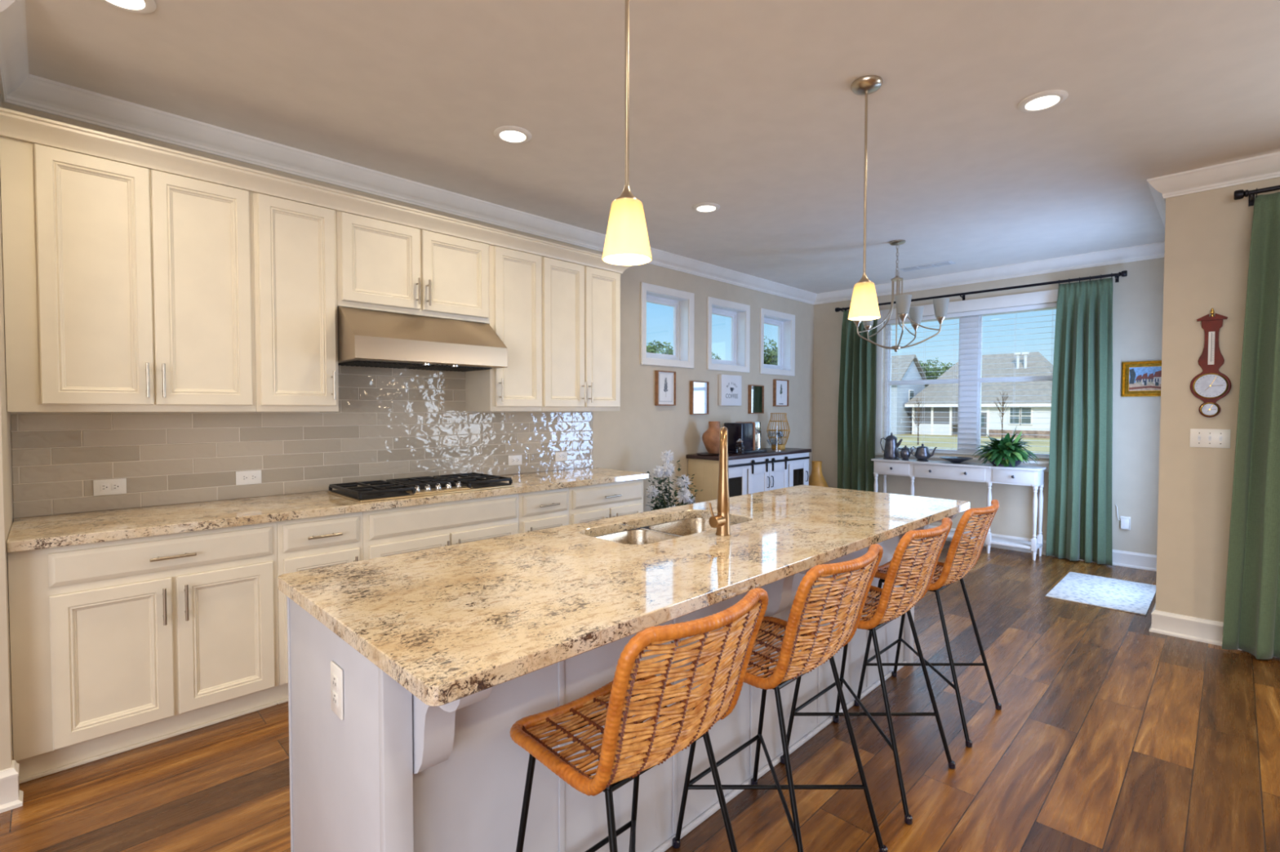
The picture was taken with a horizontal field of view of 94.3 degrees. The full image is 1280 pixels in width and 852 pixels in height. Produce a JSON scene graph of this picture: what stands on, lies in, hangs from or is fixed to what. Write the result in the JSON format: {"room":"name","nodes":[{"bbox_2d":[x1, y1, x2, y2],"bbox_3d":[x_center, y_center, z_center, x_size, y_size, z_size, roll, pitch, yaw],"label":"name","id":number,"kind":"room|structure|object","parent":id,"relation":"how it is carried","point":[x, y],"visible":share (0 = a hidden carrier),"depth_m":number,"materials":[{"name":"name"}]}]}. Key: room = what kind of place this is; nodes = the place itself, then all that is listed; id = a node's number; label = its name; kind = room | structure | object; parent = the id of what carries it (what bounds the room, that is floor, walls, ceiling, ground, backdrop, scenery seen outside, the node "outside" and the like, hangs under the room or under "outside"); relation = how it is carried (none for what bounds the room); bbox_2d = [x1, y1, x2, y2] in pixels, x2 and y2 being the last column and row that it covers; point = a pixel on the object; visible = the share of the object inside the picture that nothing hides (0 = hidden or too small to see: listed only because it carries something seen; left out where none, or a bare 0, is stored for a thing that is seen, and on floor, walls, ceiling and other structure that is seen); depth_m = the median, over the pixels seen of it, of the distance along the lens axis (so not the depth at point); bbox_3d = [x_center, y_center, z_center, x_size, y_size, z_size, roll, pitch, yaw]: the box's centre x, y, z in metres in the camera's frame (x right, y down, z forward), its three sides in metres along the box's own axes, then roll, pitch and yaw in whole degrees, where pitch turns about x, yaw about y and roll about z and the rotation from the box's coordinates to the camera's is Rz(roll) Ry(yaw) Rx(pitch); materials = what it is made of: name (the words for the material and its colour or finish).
{"room":"kitchen","nodes":[
{"label":"kitchen","id":0,"kind":"room"},
{"bbox_2d":[0,93,13,770],"bbox_3d":[-3.504,-0.052,1.227,3.000,2.797,0.720,-2,2,-45],"label":"wall","id":1,"kind":"structure","parent":0,"point":[6,469],"depth_m":2.06,"materials":[{"name":"paint"}]},
{"bbox_2d":[0,760,23,813],"bbox_3d":[-3.254,1.285,1.030,3.026,0.136,0.086,-2,2,-45],"label":"baseboard","id":2,"kind":"structure","parent":1,"relation":"attached to","point":[11,795],"depth_m":2.06,"materials":[{"name":"paint"}]},
{"bbox_2d":[1,102,813,519],"bbox_3d":[-1.399,-0.124,3.937,10.210,2.797,0.176,-2,2,-45],"label":"wall","id":3,"kind":"structure","parent":0,"point":[388,423],"depth_m":3.68,"materials":[{"name":"paint"}]},
{"bbox_2d":[93,478,126,496],"bbox_3d":[-2.462,0.283,2.758,0.115,0.072,0.008,-2,2,-45],"label":"wall outlet","id":4,"kind":"object","parent":3,"relation":"attached to","point":[108,486],"visible":1,"depth_m":2.76,"materials":[{"name":"white plastic"}]},
{"bbox_2d":[100,484,108,491],"bbox_3d":[-2.474,0.284,2.742,0.029,0.033,0.002,-2,2,-45],"label":"socket","id":5,"kind":"object","parent":4,"relation":"attached to","point":[104,487],"depth_m":2.74,"materials":[{"name":"white plastic"}]},
{"bbox_2d":[111,483,119,490],"bbox_3d":[-2.447,0.283,2.770,0.029,0.033,0.002,-2,2,-45],"label":"socket","id":6,"kind":"object","parent":4,"relation":"attached to","point":[115,486],"depth_m":2.77,"materials":[{"name":"white plastic"}]},
{"bbox_2d":[0,136,256,412],"bbox_3d":[-2.263,-0.595,2.684,0.833,1.062,0.389,-2,2,-45],"label":"upper cabinet","id":7,"kind":"object","parent":3,"relation":"attached to","point":[127,288],"visible":1,"depth_m":2.54,"materials":[{"name":"paint"}]},
{"bbox_2d":[0,107,631,274],"bbox_3d":[-1.373,-1.192,3.546,3.333,0.084,0.401,-2,2,-45],"label":"crown molding","id":8,"kind":"structure","parent":7,"relation":"on","point":[15,125],"depth_m":2.84,"materials":[{"name":"paint"}]},
{"bbox_2d":[235,470,261,485],"bbox_3d":[-2.073,0.273,3.146,0.115,0.072,0.008,-2,2,-45],"label":"wall outlet","id":9,"kind":"object","parent":3,"relation":"attached to","point":[242,477],"visible":1,"depth_m":3.14,"materials":[{"name":"white plastic"}]},
{"bbox_2d":[252,192,338,411],"bbox_3d":[-1.834,-0.607,3.112,0.377,1.062,0.389,-2,2,-45],"label":"upper cabinet","id":10,"kind":"object","parent":3,"relation":"attached to","point":[295,242],"visible":0.96,"depth_m":3.00,"materials":[{"name":"paint"}]},
{"bbox_2d":[336,210,489,324],"bbox_3d":[-1.378,-0.899,3.559,0.909,0.500,0.389,-2,2,-45],"label":"upper cabinet","id":11,"kind":"object","parent":3,"relation":"attached to","point":[383,266],"visible":0.94,"depth_m":3.40,"materials":[{"name":"paint"}]},
{"bbox_2d":[337,306,507,372],"bbox_3d":[-1.316,-0.492,3.497,0.889,0.297,0.547,-2,2,-45],"label":"range hood","id":12,"kind":"object","parent":3,"relation":"attached to","point":[366,338],"visible":0.98,"depth_m":3.29,"materials":[{"name":"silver metal"}]},
{"bbox_2d":[465,244,542,411],"bbox_3d":[-0.913,-0.631,4.031,0.403,1.062,0.389,-2,2,-45],"label":"upper cabinet","id":13,"kind":"object","parent":3,"relation":"attached to","point":[515,277],"visible":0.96,"depth_m":3.93,"materials":[{"name":"paint"}]},
{"bbox_2d":[508,454,521,466],"bbox_3d":[-0.906,0.248,4.311,0.115,0.072,0.008,-2,2,-45],"label":"wall outlet","id":14,"kind":"object","parent":3,"relation":"attached to","point":[513,460],"visible":1,"depth_m":4.31,"materials":[{"name":"white plastic"}]},
{"bbox_2d":[555,451,567,461],"bbox_3d":[-0.609,0.236,4.606,0.115,0.072,0.008,-2,2,-45],"label":"wall outlet","id":15,"kind":"object","parent":3,"relation":"attached to","point":[559,456],"visible":1,"depth_m":4.60,"materials":[{"name":"white plastic"}]},
{"bbox_2d":[542,256,620,411],"bbox_3d":[-0.510,-0.642,4.433,0.734,1.062,0.389,-2,2,-45],"label":"upper cabinet","id":16,"kind":"object","parent":3,"relation":"attached to","point":[581,304],"visible":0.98,"depth_m":4.29,"materials":[{"name":"paint"}]},
{"bbox_2d":[654,370,675,405],"bbox_3d":[0.235,-0.345,5.434,0.245,0.315,0.038,-2,2,-45],"label":"framed print","id":17,"kind":"object","parent":3,"relation":"attached to","point":[664,381],"visible":1,"depth_m":5.43,"materials":[{"name":"white paper"}]},
{"bbox_2d":[663,375,672,391],"bbox_3d":[0.237,-0.345,5.432,0.175,0.245,0.001,-2,2,-45],"label":"artwork","id":18,"kind":"object","parent":17,"relation":"attached to","point":[668,380],"depth_m":5.45},
{"bbox_2d":[640,282,693,368],"bbox_3d":[0.210,-0.909,5.512,0.714,0.720,0.171,-2,2,-45],"label":"window","id":19,"kind":"structure","parent":3,"relation":"in","point":[682,357],"depth_m":5.61,"materials":[{"name":"paint"}]},
{"bbox_2d":[689,381,709,414],"bbox_3d":[0.580,-0.274,5.780,0.246,0.322,0.038,-2,2,-45],"label":"picture","id":20,"kind":"object","parent":3,"relation":"attached to","point":[699,390],"visible":1,"depth_m":5.76,"materials":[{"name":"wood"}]},
{"bbox_2d":[706,296,750,373],"bbox_3d":[0.869,-0.926,6.169,0.713,0.720,0.171,-2,2,-45],"label":"window","id":21,"kind":"structure","parent":3,"relation":"in","point":[740,361],"depth_m":6.31,"materials":[{"name":"paint"}]},
{"bbox_2d":[718,374,742,405],"bbox_3d":[0.933,-0.368,6.128,0.348,0.314,0.040,-2,2,-45],"label":"coffee sign","id":22,"kind":"object","parent":3,"relation":"attached to","point":[729,386],"visible":1,"depth_m":6.09,"materials":[{"name":"fabric"}]},
{"bbox_2d":[747,385,764,413],"bbox_3d":[1.266,-0.289,6.464,0.248,0.309,0.038,-2,2,-45],"label":"picture","id":23,"kind":"object","parent":3,"relation":"attached to","point":[756,393],"visible":1,"depth_m":6.45,"materials":[{"name":"brown wood"}]},
{"bbox_2d":[759,307,795,376],"bbox_3d":[1.522,-0.944,6.821,0.713,0.720,0.171,-2,2,-45],"label":"window","id":24,"kind":"structure","parent":3,"relation":"in","point":[786,328],"depth_m":6.97,"materials":[{"name":"paint"}]},
{"bbox_2d":[773,379,789,406],"bbox_3d":[1.620,-0.379,6.815,0.278,0.305,0.038,-2,2,-45],"label":"framed print","id":25,"kind":"object","parent":3,"relation":"attached to","point":[780,387],"visible":1,"depth_m":6.81,"materials":[{"name":"white paper"}]},
{"bbox_2d":[0,537,1279,851],"bbox_3d":[1.843,1.415,0.757,10.250,0.100,9.400,-2,2,-45],"label":"floor","id":26,"kind":"structure","parent":0,"point":[1109,733],"depth_m":2.30,"materials":[{"name":"brown wood"}]},
{"bbox_2d":[7,521,279,784],"bbox_3d":[-2.162,0.872,2.633,0.849,0.876,0.664,-2,2,-45],"label":"base cabinet","id":27,"kind":"object","parent":26,"relation":"on","point":[120,646],"visible":0.85,"depth_m":2.38,"materials":[{"name":"paint"}]},
{"bbox_2d":[6,466,648,552],"bbox_3d":[-1.312,0.392,3.476,3.261,0.038,0.652,-2,2,-45],"label":"countertop","id":28,"kind":"structure","parent":27,"relation":"on","point":[30,533],"depth_m":2.73,"materials":[{"name":"stone"}]},
{"bbox_2d":[327,472,514,502],"bbox_3d":[-1.263,0.346,3.483,0.910,0.052,0.500,-2,2,-45],"label":"gas cooktop","id":29,"kind":"object","parent":28,"relation":"in","point":[399,488],"visible":1,"depth_m":3.37,"materials":[{"name":"black metal"}]},
{"bbox_2d":[276,511,363,704],"bbox_3d":[-1.727,0.860,3.067,0.380,0.876,0.664,-2,2,-45],"label":"base cabinet","id":30,"kind":"object","parent":26,"relation":"on","point":[317,542],"visible":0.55,"depth_m":2.81,"materials":[{"name":"paint"}]},
{"bbox_2d":[362,493,519,559],"bbox_3d":[-1.265,0.848,3.527,0.925,0.876,0.664,-2,2,-45],"label":"base cabinet","id":31,"kind":"object","parent":26,"relation":"on","point":[386,532],"visible":0.26,"depth_m":3.26,"materials":[{"name":"paint"}]},
{"bbox_2d":[518,487,568,533],"bbox_3d":[-0.799,0.836,3.992,0.390,0.876,0.664,-2,2,-45],"label":"base cabinet","id":32,"kind":"object","parent":26,"relation":"on","point":[549,508],"visible":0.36,"depth_m":3.76,"materials":[{"name":"paint"}]},
{"bbox_2d":[568,479,643,524],"bbox_3d":[-0.414,0.826,4.377,0.700,0.876,0.664,-2,2,-45],"label":"base cabinet","id":33,"kind":"object","parent":26,"relation":"on","point":[589,503],"visible":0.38,"depth_m":4.13,"materials":[{"name":"paint"}]},
{"bbox_2d":[286,513,957,851],"bbox_3d":[0.331,0.881,2.377,2.873,0.876,0.872,-2,2,-45],"label":"kitchen island","id":34,"kind":"object","parent":26,"relation":"on","point":[399,772],"visible":0.29,"depth_m":1.50,"materials":[{"name":"paint"}]},
{"bbox_2d":[330,661,343,719],"bbox_3d":[-0.699,0.608,1.365,0.008,0.115,0.072,-2,2,-45],"label":"wall outlet","id":35,"kind":"object","parent":34,"relation":"attached to","point":[336,673],"visible":1,"depth_m":1.35,"materials":[{"name":"white plastic"}]},
{"bbox_2d":[332,674,337,690],"bbox_3d":[-0.700,0.588,1.363,0.002,0.029,0.033,-2,2,-45],"label":"socket","id":36,"kind":"object","parent":35,"relation":"attached to","point":[335,677],"depth_m":1.36,"materials":[{"name":"white plastic"}]},
{"bbox_2d":[332,690,337,707],"bbox_3d":[-0.700,0.627,1.364,0.002,0.029,0.033,-2,2,-45],"label":"socket","id":37,"kind":"object","parent":35,"relation":"attached to","point":[335,693],"depth_m":1.36,"materials":[{"name":"white plastic"}]},
{"bbox_2d":[277,484,969,706],"bbox_3d":[0.334,0.424,2.366,2.900,0.038,0.963,-2,2,-45],"label":"island countertop","id":38,"kind":"structure","parent":34,"relation":"on","point":[449,624],"depth_m":1.64,"materials":[{"name":"stone"}]},
{"bbox_2d":[595,518,736,544],"bbox_3d":[0.126,0.542,2.433,0.750,0.199,0.356,-2,2,-45],"label":"sink","id":39,"kind":"object","parent":38,"relation":"in","point":[672,530],"visible":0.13,"depth_m":2.52,"materials":[{"name":"silver metal"}]},
{"bbox_2d":[708,426,730,536],"bbox_3d":[0.322,0.204,2.283,0.076,0.405,0.231,1,2,19],"label":"kitchen faucet","id":40,"kind":"object","parent":38,"relation":"on","point":[721,521],"visible":1,"depth_m":2.21,"materials":[{"name":"gold metal"}]},
{"bbox_2d":[510,587,768,851],"bbox_3d":[-0.008,0.857,1.394,0.467,0.977,0.518,-2,2,-45],"label":"bar stool","id":41,"kind":"object","parent":26,"relation":"on","point":[722,677],"visible":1,"depth_m":1.24,"materials":[{"name":"wicker"}]},
{"bbox_2d":[644,450,702,511],"bbox_3d":[0.259,0.721,5.032,0.404,1.049,0.506,1,2,36],"label":"flower arrangement","id":42,"kind":"object","parent":26,"relation":"on","point":[686,496],"visible":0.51,"depth_m":4.98,"materials":[{"name":"plant"}]},
{"bbox_2d":[685,447,811,503],"bbox_3d":[1.165,0.720,6.105,1.610,0.915,0.443,-2,2,-45],"label":"bar cabinet","id":43,"kind":"object","parent":26,"relation":"on","point":[748,473],"visible":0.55,"depth_m":5.74,"materials":[{"name":"white wood"}]},
{"bbox_2d":[696,452,732,456],"bbox_3d":[0.707,0.268,5.653,0.340,0.012,0.340,-2,2,-45],"label":"round tray","id":44,"kind":"object","parent":43,"relation":"on","point":[703,453],"visible":0.71,"depth_m":5.65,"materials":[{"name":"brown wood"}]},
{"bbox_2d":[702,421,719,453],"bbox_3d":[0.707,0.109,5.649,0.232,0.306,0.232,-2,2,-45],"label":"ceramic vase","id":45,"kind":"object","parent":44,"relation":"on","point":[710,437],"visible":0.88,"depth_m":5.58,"materials":[{"name":"ceramic"}]},
{"bbox_2d":[724,421,766,454],"bbox_3d":[1.043,0.111,5.942,0.430,0.310,0.260,-2,2,-45],"label":"coffee maker","id":46,"kind":"object","parent":43,"relation":"on","point":[747,431],"visible":0.94,"depth_m":5.81,"materials":[{"name":"plastic"}]},
{"bbox_2d":[756,428,761,448],"bbox_3d":[1.233,0.110,6.181,0.095,0.300,0.076,0,2,-13],"label":"milk frother","id":47,"kind":"object","parent":43,"relation":"on","point":[759,435],"visible":0.19,"depth_m":6.15,"materials":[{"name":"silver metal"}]},
{"bbox_2d":[766,413,790,449],"bbox_3d":[1.506,0.056,6.460,0.253,0.394,0.253,-2,2,-45],"label":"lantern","id":48,"kind":"object","parent":43,"relation":"on","point":[780,446],"visible":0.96,"depth_m":6.40,"materials":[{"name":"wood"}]},
{"bbox_2d":[672,543,887,851],"bbox_3d":[0.443,0.845,1.844,0.467,0.977,0.518,-2,2,-45],"label":"bar stool","id":49,"kind":"object","parent":26,"relation":"on","point":[816,648],"visible":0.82,"depth_m":1.70,"materials":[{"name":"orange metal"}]},
{"bbox_2d":[808,461,828,487],"bbox_3d":[2.043,0.802,6.876,0.330,0.790,0.330,-2,2,-45],"label":"floor vase","id":50,"kind":"object","parent":26,"relation":"on","point":[816,478],"visible":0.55,"depth_m":6.81,"materials":[{"name":"gold metal"}]},
{"bbox_2d":[780,517,955,824],"bbox_3d":[0.890,0.834,2.291,0.467,0.977,0.518,-2,2,-45],"label":"bar stool","id":51,"kind":"object","parent":26,"relation":"on","point":[882,615],"visible":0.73,"depth_m":2.12,"materials":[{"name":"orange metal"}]},
{"bbox_2d":[853,499,1001,747],"bbox_3d":[1.343,0.822,2.743,0.467,0.977,0.518,-2,2,-45],"label":"bar stool","id":52,"kind":"object","parent":26,"relation":"on","point":[945,579],"visible":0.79,"depth_m":2.58,"materials":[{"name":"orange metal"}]},
{"bbox_2d":[871,457,1047,560],"bbox_3d":[3.179,0.797,6.053,0.315,0.848,1.560,-2,2,-45],"label":"console table","id":53,"kind":"object","parent":26,"relation":"on","point":[1022,475],"visible":0.76,"depth_m":5.73,"materials":[{"name":"paint"}]},
{"bbox_2d":[880,432,902,459],"bbox_3d":[2.732,0.215,6.454,0.187,0.290,0.166,0,2,4],"label":"coffee pot","id":54,"kind":"object","parent":53,"relation":"on","point":[891,449],"visible":0.99,"depth_m":6.40,"materials":[{"name":"grey metal"}]},
{"bbox_2d":[897,445,913,460],"bbox_3d":[2.817,0.284,6.300,0.104,0.160,0.139,0,2,-9],"label":"creamer","id":55,"kind":"object","parent":53,"relation":"on","point":[905,453],"visible":1,"depth_m":6.27,"materials":[{"name":"grey metal"}]},
{"bbox_2d":[910,444,937,461],"bbox_3d":[2.965,0.276,6.216,0.155,0.182,0.229,0,2,-14],"label":"teapot","id":56,"kind":"object","parent":53,"relation":"on","point":[922,453],"visible":1,"depth_m":6.17,"materials":[{"name":"grey metal"}]},
{"bbox_2d":[939,456,973,463],"bbox_3d":[3.192,0.346,5.996,0.304,0.054,0.304,-2,2,-45],"label":"shallow bowl","id":57,"kind":"object","parent":53,"relation":"on","point":[956,460],"visible":1,"depth_m":5.96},
{"bbox_2d":[928,528,1041,549],"bbox_3d":[3.188,1.108,6.070,0.260,0.025,1.520,-2,2,-45],"label":"shelf","id":58,"kind":"object","parent":53,"relation":"attached to","point":[995,540],"depth_m":5.67,"materials":[{"name":"paint"}]},
{"bbox_2d":[971,425,1038,467],"bbox_3d":[3.476,0.185,5.650,0.544,0.396,0.521,-1,2,-20],"label":"potted plant","id":59,"kind":"object","parent":53,"relation":"on","point":[1006,452],"visible":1,"depth_m":5.55,"materials":[{"name":"green plant"}]},
{"bbox_2d":[1044,572,1155,615],"bbox_3d":[3.533,1.258,4.525,0.930,0.009,0.570,-2,2,-45],"label":"rug","id":60,"kind":"object","parent":26,"relation":"on","point":[1126,596],"visible":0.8,"depth_m":4.48,"materials":[{"name":"white fabric"}]},
{"bbox_2d":[24,0,1279,293],"bbox_3d":[1.846,-1.481,0.677,10.250,0.100,9.400,-2,2,-45],"label":"ceiling","id":61,"kind":"structure","parent":0,"point":[749,108],"depth_m":2.70,"materials":[{"name":"paint"}]},
{"bbox_2d":[100,0,155,13],"bbox_3d":[-1.769,-1.465,2.019,0.192,0.012,0.192,-2,2,-45],"label":"recessed light","id":62,"kind":"object","parent":61,"relation":"in","point":[141,6],"visible":1,"depth_m":2.06,"materials":[{"name":"paint"}]},
{"bbox_2d":[493,125,531,143],"bbox_3d":[-0.654,-1.492,3.050,0.192,0.012,0.192,-2,2,-45],"label":"recessed light","id":63,"kind":"object","parent":61,"relation":"in","point":[507,134],"visible":1,"depth_m":3.03,"materials":[{"name":"paint"}]},
{"bbox_2d":[601,0,652,265],"bbox_3d":[-0.034,-0.950,1.571,0.134,1.012,0.134,-2,2,-45],"label":"pendant light","id":64,"kind":"object","parent":61,"relation":"hanging from","point":[627,241],"visible":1,"depth_m":1.55,"materials":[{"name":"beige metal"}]},
{"bbox_2d":[692,202,719,213],"bbox_3d":[0.463,-1.521,4.144,0.192,0.012,0.192,-2,2,-45],"label":"recessed light","id":65,"kind":"object","parent":61,"relation":"in","point":[705,207],"visible":1,"depth_m":4.12,"materials":[{"name":"paint"}]},
{"bbox_2d":[848,75,882,320],"bbox_3d":[0.981,-0.977,2.584,0.134,1.012,0.134,-2,2,-45],"label":"pendant light","id":66,"kind":"object","parent":61,"relation":"hanging from","point":[864,304],"visible":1,"depth_m":2.56,"materials":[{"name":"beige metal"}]},
{"bbox_2d":[849,240,949,351],"bbox_3d":[2.186,-1.086,5.005,0.747,0.924,0.758,-2,2,-45],"label":"chandelier","id":67,"kind":"object","parent":61,"relation":"hanging from","point":[903,302],"visible":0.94,"depth_m":4.96,"materials":[{"name":"silver metal"}]},
{"bbox_2d":[898,260,955,271],"bbox_3d":[2.816,-1.566,5.827,0.150,0.010,0.480,-2,2,-45],"label":"ceiling vent","id":68,"kind":"object","parent":61,"relation":"in","point":[949,262],"visible":1,"depth_m":5.80,"materials":[{"name":"metal"}]},
{"bbox_2d":[1017,89,1068,112],"bbox_3d":[1.839,-1.480,2.713,0.192,0.012,0.192,-2,2,-45],"label":"recessed light","id":69,"kind":"object","parent":61,"relation":"in","point":[1043,100],"visible":1,"depth_m":2.70,"materials":[{"name":"paint"}]},
{"bbox_2d":[812,257,1164,555],"bbox_3d":[3.406,-0.183,6.237,0.160,2.797,3.710,-2,2,-45],"label":"wall","id":70,"kind":"structure","parent":0,"point":[1138,296],"depth_m":5.31,"materials":[{"name":"paint"}]},
{"bbox_2d":[875,289,1057,471],"bbox_3d":[3.401,-0.438,6.171,0.190,1.720,1.945,-2,2,-45],"label":"window","id":71,"kind":"structure","parent":70,"relation":"in","point":[965,398],"depth_m":6.19,"materials":[{"name":"paint"}]},
{"bbox_2d":[883,302,1057,458],"bbox_3d":[3.397,-0.441,6.168,0.056,1.479,1.711,-2,2,-45],"label":"window blind","id":72,"kind":"object","parent":71,"relation":"attached to","point":[1051,305],"visible":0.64,"depth_m":6.08,"materials":[{"name":"white"}]},
{"bbox_2d":[835,270,1127,311],"bbox_3d":[3.295,-1.337,6.110,0.131,0.076,2.681,-2,2,-45],"label":"curtain rod","id":73,"kind":"object","parent":70,"relation":"attached to","point":[1123,273],"visible":0.97,"depth_m":5.72,"materials":[{"name":"black metal"}]},
{"bbox_2d":[837,306,877,492],"bbox_3d":[2.516,-0.100,6.867,0.465,2.578,0.185,1,2,42],"label":"curtain","id":74,"kind":"object","parent":73,"relation":"hanging from","point":[856,416],"visible":0.65,"depth_m":6.86,"materials":[{"name":"green fabric"}]},
{"bbox_2d":[1045,273,1112,565],"bbox_3d":[3.997,-0.057,5.375,0.158,2.577,0.486,-2,2,-45],"label":"curtain","id":75,"kind":"object","parent":73,"relation":"hanging from","point":[1079,526],"visible":1,"depth_m":5.36,"materials":[{"name":"green fabric"}]},
{"bbox_2d":[928,525,1156,571],"bbox_3d":[2.088,1.182,4.967,3.551,0.136,3.380,-2,2,-45],"label":"baseboard","id":76,"kind":"structure","parent":70,"relation":"attached to","point":[1121,558],"depth_m":5.26,"materials":[{"name":"paint"}]},
{"bbox_2d":[1115,504,1130,529],"bbox_3d":[4.269,0.807,5.252,0.045,0.220,0.108,-2,2,-45],"label":"plug","id":77,"kind":"object","parent":70,"relation":"attached to","point":[1125,522],"visible":1,"depth_m":5.23,"materials":[{"name":"white plastic"}]},
{"bbox_2d":[1121,360,1161,396],"bbox_3d":[4.391,-0.407,5.108,0.029,0.306,0.382,-2,2,-45],"label":"framed painting","id":78,"kind":"object","parent":70,"relation":"attached to","point":[1139,379],"visible":0.73,"depth_m":5.15,"materials":[{"name":"paint"}]},
{"bbox_2d":[1155,191,1201,616],"bbox_3d":[3.938,-0.128,4.274,1.861,2.797,0.160,-2,2,-45],"label":"wall","id":79,"kind":"structure","parent":0,"point":[1183,213],"depth_m":3.62,"materials":[{"name":"paint"}]},
{"bbox_2d":[0,0,1279,305],"bbox_3d":[1.846,-1.373,0.681,9.851,0.116,9.000,-2,2,-45],"label":"trim","id":80,"kind":"structure","parent":79,"relation":"attached to","point":[18,87],"depth_m":3.44,"materials":[{"name":"paint"}]},
{"bbox_2d":[1190,177,1279,622],"bbox_3d":[5.321,-0.056,1.686,0.160,2.797,5.460,-2,2,-45],"label":"wall pillar","id":81,"kind":"structure","parent":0,"point":[1226,223],"depth_m":3.49,"materials":[{"name":"paint"}]},
{"bbox_2d":[1190,308,1231,417],"bbox_3d":[3.367,-0.372,3.500,0.029,0.643,0.176,-2,2,-45],"label":"barometer","id":82,"kind":"object","parent":81,"relation":"attached to","point":[1211,385],"visible":1,"depth_m":3.49,"materials":[{"name":"brown wood"}]},
{"bbox_2d":[1190,428,1231,448],"bbox_3d":[3.374,0.073,3.514,0.018,0.110,0.173,-2,2,-45],"label":"light switch","id":83,"kind":"object","parent":81,"relation":"attached to","point":[1211,438],"visible":1,"depth_m":3.51,"materials":[{"name":"white plastic"}]},
{"bbox_2d":[1149,603,1274,657],"bbox_3d":[5.294,1.271,1.829,0.326,0.136,5.646,-2,2,-45],"label":"baseboard","id":84,"kind":"structure","parent":81,"relation":"attached to","point":[1190,628],"depth_m":3.59,"materials":[{"name":"paint"}]},
{"bbox_2d":[1233,185,1279,206],"bbox_3d":[4.475,-1.260,2.295,0.130,0.076,3.081,-2,2,-45],"label":"curtain rod","id":85,"kind":"object","parent":81,"relation":"attached to","point":[1238,194],"visible":0.99,"depth_m":3.31,"materials":[{"name":"black metal"}]},
{"bbox_2d":[1222,187,1279,659],"bbox_3d":[3.639,-0.010,3.093,0.162,2.608,0.816,-2,2,-45],"label":"curtain","id":86,"kind":"object","parent":85,"relation":"hanging from","point":[1251,617],"visible":1,"depth_m":3.30,"materials":[{"name":"green fabric"}]},
{"label":"outside","id":87,"kind":"structure","parent":0,"visible":0},
{"bbox_2d":[892,433,1049,453],"bbox_3d":[46.870,0.322,80.318,340.000,0.200,360.000,-2,2,-45],"label":"ground","id":88,"kind":"structure","parent":87,"point":[1042,444],"depth_m":44.31,"materials":[{"name":"green plant"}]},
{"bbox_2d":[646,339,673,355],"bbox_3d":[1.347,-2.730,45.639,3.293,7.725,3.470,-2,2,-45],"label":"tree","id":89,"kind":"object","parent":88,"relation":"on","point":[654,349],"visible":0.18,"depth_m":45.10,"materials":[{"name":"green plant"}]},
{"bbox_2d":[764,336,777,365],"bbox_3d":[8.950,-2.688,43.238,3.428,7.786,3.431,-2,2,-45],"label":"tree","id":90,"kind":"object","parent":88,"relation":"on","point":[771,357],"visible":0.17,"depth_m":42.51,"materials":[{"name":"green plant"}]},
{"bbox_2d":[890,354,928,435],"bbox_3d":[22.320,-3.335,64.540,8.000,7.930,14.650,-2,2,-45],"label":"house","id":91,"kind":"structure","parent":88,"relation":"on","point":[903,393],"depth_m":58.63,"materials":[{"name":"grey"}]},
{"bbox_2d":[908,398,927,444],"bbox_3d":[19.074,-0.395,40.835,1.143,3.350,1.092,0,2,-19],"label":"bare sapling","id":92,"kind":"object","parent":88,"relation":"on","point":[918,402],"visible":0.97,"depth_m":40.72,"materials":[{"name":"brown plant"}]},
{"bbox_2d":[918,360,936,388],"bbox_3d":[35.763,-4.039,76.112,4.125,8.733,4.134,-2,2,-45],"label":"tree","id":93,"kind":"object","parent":88,"relation":"on","point":[925,370],"visible":0.27,"depth_m":74.92,"materials":[{"name":"green plant"}]},
{"bbox_2d":[924,357,948,387],"bbox_3d":[42.774,-4.924,86.051,4.445,9.970,4.685,-2,2,-45],"label":"tree","id":94,"kind":"object","parent":88,"relation":"on","point":[938,371],"visible":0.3,"depth_m":85.31,"materials":[{"name":"green plant"}]},
{"bbox_2d":[939,362,955,376],"bbox_3d":[39.002,-3.785,74.127,3.213,8.342,3.479,-2,2,-45],"label":"tree","id":95,"kind":"object","parent":88,"relation":"on","point":[944,368],"visible":0.07,"depth_m":74.08,"materials":[{"name":"green plant"}]},
{"bbox_2d":[904,351,1053,438],"bbox_3d":[35.130,-3.101,57.966,13.060,7.850,13.100,-2,2,-45],"label":"house","id":96,"kind":"structure","parent":88,"relation":"on","point":[1032,424],"depth_m":54.20,"materials":[{"name":"white"}]},
{"bbox_2d":[1014,352,1022,368],"bbox_3d":[35.045,-6.047,55.042,0.400,1.500,0.500,-2,2,-45],"label":"roof vent","id":97,"kind":"object","parent":96,"relation":"attached to","point":[1018,366],"depth_m":54.96,"materials":[{"name":"metal"}]},
{"bbox_2d":[1022,351,1029,368],"bbox_3d":[35.469,-6.035,54.617,0.400,1.500,0.500,-2,2,-45],"label":"roof vent","id":98,"kind":"object","parent":96,"relation":"attached to","point":[1024,353],"depth_m":54.54,"materials":[{"name":"metal"}]},
{"bbox_2d":[993,389,1008,437],"bbox_3d":[22.956,-0.472,37.693,1.210,3.685,0.846,-2,2,-45],"label":"bare sapling","id":99,"kind":"object","parent":88,"relation":"on","point":[1003,395],"visible":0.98,"depth_m":37.55,"materials":[{"name":"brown plant"}]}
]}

